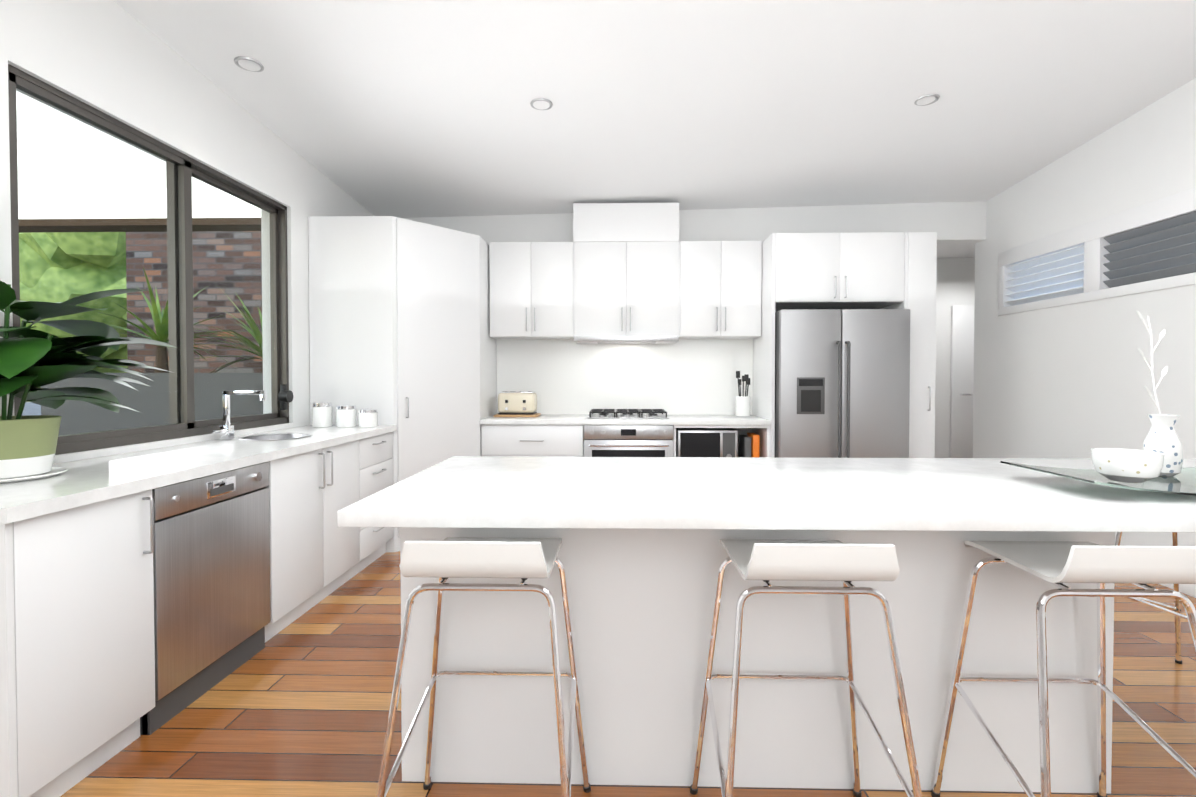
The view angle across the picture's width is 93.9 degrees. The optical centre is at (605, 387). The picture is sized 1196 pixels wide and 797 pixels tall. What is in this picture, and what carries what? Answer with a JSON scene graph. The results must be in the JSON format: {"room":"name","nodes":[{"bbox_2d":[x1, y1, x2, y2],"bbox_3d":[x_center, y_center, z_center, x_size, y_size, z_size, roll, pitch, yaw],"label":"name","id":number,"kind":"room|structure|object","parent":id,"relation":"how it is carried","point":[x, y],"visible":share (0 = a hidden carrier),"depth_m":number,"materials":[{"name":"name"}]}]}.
{"room":"kitchen","nodes":[
{"label":"kitchen","id":0,"kind":"room"},
{"bbox_2d":[0,0,373,463],"bbox_3d":[-2.263,-0.583,0.989,0.200,3.600,8.460,0,1,1],"label":"wall","id":1,"kind":"structure","parent":0,"point":[96,53],"depth_m":2.71,"materials":[{"name":"paint"}]},
{"bbox_2d":[8,64,292,454],"bbox_3d":[-2.162,-0.466,2.870,0.145,1.440,1.720,0,1,1],"label":"sliding window","id":2,"kind":"structure","parent":1,"relation":"in","point":[182,169],"depth_m":2.85,"materials":[{"name":"clear glass"}]},
{"bbox_2d":[60,551,1195,796],"bbox_3d":[1.907,1.252,1.843,8.500,0.100,10.300,0,1,1],"label":"floor","id":3,"kind":"structure","parent":0,"point":[300,705],"depth_m":1.97,"materials":[{"name":"brown wood"}]},
{"bbox_2d":[0,489,154,796],"bbox_3d":[-1.846,0.775,1.688,0.593,0.860,0.460,0,1,1],"label":"base cabinet","id":4,"kind":"object","parent":3,"relation":"on","point":[77,673],"depth_m":1.63,"materials":[{"name":"laminate"}]},
{"bbox_2d":[0,425,395,524],"bbox_3d":[-1.811,0.307,2.684,0.615,0.040,2.498,0,1,1],"label":"countertop","id":5,"kind":"structure","parent":4,"relation":"on","point":[92,481],"depth_m":2.10,"materials":[{"name":"white stone"}]},
{"bbox_2d":[0,281,176,483],"bbox_3d":[-1.874,-0.036,1.861,0.525,0.672,0.903,0,1,1],"label":"potted plant","id":6,"kind":"object","parent":5,"relation":"on","point":[31,360],"visible":1,"depth_m":1.87,"materials":[{"name":"green plant"}]},
{"bbox_2d":[140,462,270,734],"bbox_3d":[-1.810,0.768,2.238,0.568,0.853,0.624,0,1,1],"label":"dishwasher","id":7,"kind":"object","parent":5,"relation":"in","point":[211,574],"visible":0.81,"depth_m":2.15,"materials":[{"name":"metal"}]},
{"bbox_2d":[212,390,266,438],"bbox_3d":[-1.956,0.149,2.978,0.239,0.264,0.124,0,1,1],"label":"mixer tap","id":8,"kind":"object","parent":5,"relation":"on","point":[226,431],"visible":1,"depth_m":3.00,"materials":[{"name":"silver metal"}]},
{"bbox_2d":[238,433,310,440],"bbox_3d":[-1.844,0.361,3.117,0.350,0.174,0.350,0,1,1],"label":"sink bowl","id":9,"kind":"object","parent":5,"relation":"in","point":[281,436],"visible":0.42,"depth_m":3.22,"materials":[{"name":"metal"}]},
{"bbox_2d":[312,402,331,426],"bbox_3d":[-1.928,0.184,3.791,0.124,0.165,0.124,0,1,1],"label":"canister","id":10,"kind":"object","parent":5,"relation":"on","point":[321,414],"visible":1,"depth_m":3.74,"materials":[{"name":"white ceramic"}]},
{"bbox_2d":[336,405,355,426],"bbox_3d":[-1.763,0.194,3.787,0.124,0.145,0.124,0,1,1],"label":"canister","id":11,"kind":"object","parent":5,"relation":"on","point":[345,415],"visible":1,"depth_m":3.74,"materials":[{"name":"white ceramic"}]},
{"bbox_2d":[358,409,377,426],"bbox_3d":[-1.613,0.208,3.784,0.120,0.118,0.120,0,1,1],"label":"canister","id":12,"kind":"object","parent":5,"relation":"on","point":[367,417],"visible":1,"depth_m":3.74,"materials":[{"name":"white ceramic"}]},
{"bbox_2d":[164,461,363,642],"bbox_3d":[-1.815,0.832,2.994,0.593,0.700,0.870,0,1,1],"label":"base cabinet","id":13,"kind":"object","parent":3,"relation":"on","point":[311,556],"depth_m":2.86,"materials":[{"name":"laminate"}]},
{"bbox_2d":[280,433,393,567],"bbox_3d":[-1.799,0.740,3.684,0.593,0.860,0.513,0,1,1],"label":"base cabinet","id":14,"kind":"object","parent":3,"relation":"on","point":[376,453],"depth_m":3.60,"materials":[{"name":"laminate"}]},
{"bbox_2d":[308,216,495,551],"bbox_3d":[-1.541,-0.026,4.497,1.070,2.364,1.143,0,1,1],"label":"pantry","id":15,"kind":"object","parent":3,"relation":"on","point":[402,340],"visible":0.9,"depth_m":3.97,"materials":[{"name":"laminate"}]},
{"bbox_2d":[376,537,590,796],"bbox_3d":[-0.302,0.782,1.451,0.504,0.859,0.465,0,1,1],"label":"bar stool","id":16,"kind":"object","parent":3,"relation":"on","point":[447,558],"visible":0.98,"depth_m":1.33,"materials":[{"name":"white plastic"}]},
{"bbox_2d":[480,423,584,456],"bbox_3d":[-0.584,0.721,4.762,0.820,0.860,0.593,0,1,1],"label":"base cabinet","id":17,"kind":"object","parent":3,"relation":"on","point":[497,440],"depth_m":4.46,"materials":[{"name":"laminate"}]},
{"bbox_2d":[480,415,770,426],"bbox_3d":[0.155,0.284,4.726,2.304,0.065,0.615,0,1,1],"label":"countertop","id":18,"kind":"structure","parent":17,"relation":"on","point":[541,420],"depth_m":4.44,"materials":[{"name":"white stone"}]},
{"bbox_2d":[494,391,540,416],"bbox_3d":[-0.763,0.142,4.828,0.360,0.213,0.280,0,1,1],"label":"toaster","id":19,"kind":"object","parent":18,"relation":"on","point":[517,403],"visible":1,"depth_m":4.72,"materials":[{"name":"beige metal"}]},
{"bbox_2d":[588,409,668,418],"bbox_3d":[0.185,0.223,4.737,0.660,0.055,0.460,0,1,1],"label":"gas cooktop","id":20,"kind":"object","parent":18,"relation":"in","point":[625,414],"visible":1,"depth_m":4.60,"materials":[{"name":"metal"}]},
{"bbox_2d":[584,425,672,456],"bbox_3d":[0.184,0.650,4.678,0.710,0.705,0.594,0,1,1],"label":"oven","id":21,"kind":"object","parent":18,"relation":"in","point":[628,440],"visible":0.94,"depth_m":4.42,"materials":[{"name":"metal"}]},
{"bbox_2d":[676,428,737,456],"bbox_3d":[0.824,0.496,4.694,0.480,0.308,0.425,0,1,1],"label":"microwave","id":22,"kind":"object","parent":18,"relation":"in","point":[706,442],"visible":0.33,"depth_m":4.49,"materials":[{"name":"metal"}]},
{"bbox_2d":[736,371,749,415],"bbox_3d":[1.188,0.053,4.841,0.125,0.390,0.124,0,1,1],"label":"utensil holder","id":23,"kind":"object","parent":18,"relation":"on","point":[743,405],"visible":1,"depth_m":4.80,"materials":[{"name":"white ceramic"}]},
{"bbox_2d":[739,433,759,456],"bbox_3d":[1.180,0.518,4.599,0.115,0.268,0.220,0,1,1],"label":"cookbooks","id":24,"kind":"object","parent":18,"relation":"in","point":[748,444],"visible":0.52,"depth_m":4.51,"materials":[{"name":"orange paper"}]},
{"bbox_2d":[400,528,1114,792],"bbox_3d":[0.444,0.765,1.966,2.123,0.870,0.586,0,1,1],"label":"kitchen island","id":25,"kind":"object","parent":3,"relation":"on","point":[641,554],"depth_m":1.68,"materials":[{"name":"stone"}]},
{"bbox_2d":[337,456,1195,531],"bbox_3d":[0.881,0.313,1.791,3.050,0.040,0.940,0,1,1],"label":"island countertop","id":26,"kind":"structure","parent":25,"relation":"on","point":[534,494],"depth_m":1.52,"materials":[{"name":"white stone"}]},
{"bbox_2d":[1001,461,1195,495],"bbox_3d":[1.673,0.269,1.632,0.780,0.050,0.400,0,1,1],"label":"glass platter","id":27,"kind":"object","parent":26,"relation":"on","point":[1183,482],"visible":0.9,"depth_m":1.60,"materials":[{"name":"clear glass"}]},
{"bbox_2d":[1091,448,1163,482],"bbox_3d":[1.451,0.220,1.556,0.150,0.082,0.150,0,1,1],"label":"ceramic bowl","id":28,"kind":"object","parent":27,"relation":"on","point":[1128,465],"visible":0.96,"depth_m":1.51,"materials":[{"name":"white ceramic"}]},
{"bbox_2d":[1137,311,1182,475],"bbox_3d":[1.692,0.015,1.717,0.135,0.508,0.090,0,1,1],"label":"ceramic vase","id":29,"kind":"object","parent":27,"relation":"on","point":[1162,437],"visible":0.81,"depth_m":1.70,"materials":[{"name":"white ceramic"}]},
{"bbox_2d":[690,539,921,796],"bbox_3d":[0.497,0.782,1.432,0.504,0.859,0.465,0,1,1],"label":"bar stool","id":30,"kind":"object","parent":3,"relation":"on","point":[765,561],"visible":1,"depth_m":1.31,"materials":[{"name":"white plastic"}]},
{"bbox_2d":[774,309,909,457],"bbox_3d":[1.827,0.273,4.569,0.976,1.743,0.761,0,1,1],"label":"fridge","id":31,"kind":"object","parent":3,"relation":"on","point":[842,383],"visible":0.71,"depth_m":4.24,"materials":[{"name":"metal"}]},
{"bbox_2d":[753,232,936,457],"bbox_3d":[1.946,-0.030,4.662,1.273,2.366,0.648,0,1,1],"label":"cabinet","id":32,"kind":"object","parent":3,"relation":"on","point":[885,270],"visible":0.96,"depth_m":4.36,"materials":[{"name":"laminate"}]},
{"bbox_2d":[931,541,1195,796],"bbox_3d":[1.207,0.782,1.416,0.504,0.859,0.465,0,1,1],"label":"bar stool","id":33,"kind":"object","parent":3,"relation":"on","point":[1058,563],"visible":1,"depth_m":1.33,"materials":[{"name":"white plastic"},{"name":"chrome"}]},
{"bbox_2d":[1115,532,1187,663],"bbox_3d":[2.294,0.770,2.135,0.465,0.859,0.505,0,1,-9],"label":"bar stool","id":34,"kind":"object","parent":3,"relation":"on","point":[1175,612],"visible":0.08,"depth_m":2.35,"materials":[{"name":"white metal"}]},
{"bbox_2d":[114,0,1195,258],"bbox_3d":[1.907,-1.869,1.789,8.500,0.893,10.300,0,1,1],"label":"ceiling","id":35,"kind":"structure","parent":0,"point":[410,108],"depth_m":3.17,"materials":[{"name":"paint"}]},
{"bbox_2d":[234,56,263,71],"bbox_3d":[-1.829,-1.656,2.861,0.134,0.013,0.134,0,1,1],"label":"recessed light","id":36,"kind":"object","parent":35,"relation":"in","point":[236,59],"visible":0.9,"depth_m":2.83,"materials":[{"name":"metal"}]},
{"bbox_2d":[530,98,552,109],"bbox_3d":[-0.379,-1.662,3.277,0.134,0.013,0.134,0,1,1],"label":"recessed light","id":37,"kind":"object","parent":35,"relation":"in","point":[542,99],"visible":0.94,"depth_m":3.24,"materials":[{"name":"metal"}]},
{"bbox_2d":[914,94,939,105],"bbox_3d":[1.903,-1.706,3.313,0.134,0.013,0.134,0,1,1],"label":"recessed light","id":38,"kind":"object","parent":35,"relation":"in","point":[936,96],"visible":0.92,"depth_m":3.29,"materials":[{"name":"metal"}]},
{"bbox_2d":[403,201,987,457],"bbox_3d":[1.983,-0.654,5.050,8.500,3.600,0.160,0,1,1],"label":"wall","id":39,"kind":"structure","parent":0,"point":[959,281],"depth_m":5.00,"materials":[{"name":"paint"}]},
{"bbox_2d":[489,239,576,338],"bbox_3d":[-0.627,-0.831,4.876,0.717,0.800,0.315,0,1,1],"label":"upper cabinet","id":40,"kind":"object","parent":39,"relation":"attached to","point":[533,285],"depth_m":4.72,"materials":[{"name":"laminate"}]},
{"bbox_2d":[573,203,678,238],"bbox_3d":[0.173,-1.391,4.848,0.890,0.320,0.313,0,1,1],"label":"upper cabinet","id":41,"kind":"object","parent":39,"relation":"attached to","point":[590,220],"depth_m":4.69,"materials":[{"name":"laminate"}]},
{"bbox_2d":[577,239,680,338],"bbox_3d":[0.175,-0.831,4.857,0.888,0.800,0.315,0,1,1],"label":"upper cabinet","id":42,"kind":"object","parent":39,"relation":"attached to","point":[626,269],"depth_m":4.70,"materials":[{"name":"laminate"}]},
{"bbox_2d":[574,336,678,343],"bbox_3d":[0.172,-0.406,4.819,0.870,0.044,0.375,0,1,1],"label":"range hood","id":43,"kind":"object","parent":42,"relation":"attached to","point":[626,339],"visible":1,"depth_m":4.64,"materials":[{"name":"metal"}]},
{"bbox_2d":[681,241,761,338],"bbox_3d":[0.964,-0.831,4.838,0.691,0.800,0.315,0,1,1],"label":"upper cabinet","id":44,"kind":"object","parent":39,"relation":"attached to","point":[721,281],"depth_m":4.68,"materials":[{"name":"laminate"}]},
{"bbox_2d":[950,306,974,457],"bbox_3d":[4.598,0.065,6.712,0.850,2.095,0.090,0,1,1],"label":"hall door","id":45,"kind":"structure","parent":39,"relation":"in","point":[962,382],"depth_m":6.72,"materials":[{"name":"white wood"}]},
{"bbox_2d":[984,78,1195,545],"bbox_3d":[3.365,-0.581,0.857,0.200,3.600,8.460,0,1,1],"label":"wall","id":46,"kind":"structure","parent":0,"point":[1072,380],"depth_m":3.80,"materials":[{"name":"paint"}]},
{"bbox_2d":[998,188,1195,315],"bbox_3d":[3.369,-0.864,3.868,0.091,0.540,1.790,0,1,1],"label":"window","id":47,"kind":"structure","parent":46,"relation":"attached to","point":[1149,247],"depth_m":3.72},
{"bbox_2d":[1160,584,1195,597],"bbox_3d":[3.256,1.173,0.895,0.018,0.090,8.170,0,1,1],"label":"baseboard","id":48,"kind":"structure","parent":46,"relation":"attached to","point":[1189,589],"depth_m":3.17,"materials":[{"name":"white paint"}]},
{"label":"outside","id":49,"kind":"structure","parent":0,"visible":0},
{"bbox_2d":[22,402,40,415],"bbox_3d":[0.146,1.132,9.886,60.000,0.100,60.000,0,1,1],"label":"ground","id":50,"kind":"structure","parent":49,"point":[28,410],"depth_m":21.95,"materials":[{"name":"grey concrete"}]},
{"bbox_2d":[19,232,127,387],"bbox_3d":[-8.962,-1.386,10.067,3.531,4.905,3.752,0,1,1],"label":"tree","id":51,"kind":"object","parent":50,"relation":"on","point":[40,252],"depth_m":8.84,"materials":[{"name":"green plant"}]},
{"bbox_2d":[18,193,260,232],"bbox_3d":[-5.618,-0.285,5.095,6.699,2.860,0.220,0,1,1],"label":"beam","id":52,"kind":"structure","parent":50,"relation":"on","point":[104,220],"depth_m":4.94,"materials":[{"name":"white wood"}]},
{"bbox_2d":[16,91,225,194],"bbox_3d":[-5.689,-1.722,2.070,6.699,0.120,6.200,0,1,1],"label":"sky","id":53,"kind":"structure","parent":52,"relation":"on","point":[75,168],"depth_m":4.18,"materials":[{"name":"white"}]},
{"bbox_2d":[41,268,262,435],"bbox_3d":[-4.025,-0.012,5.757,3.027,2.292,2.142,0,1,1],"label":"plants","id":54,"kind":"object","parent":50,"relation":"on","point":[151,399],"depth_m":5.28,"materials":[{"name":"green plant"}]},
{"bbox_2d":[126,231,262,372],"bbox_3d":[-4.288,-0.795,7.381,3.950,3.800,0.250,0,1,1],"label":"brick wall","id":55,"kind":"structure","parent":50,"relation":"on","point":[149,251],"depth_m":7.27,"materials":[{"name":"brick"}]}
]}

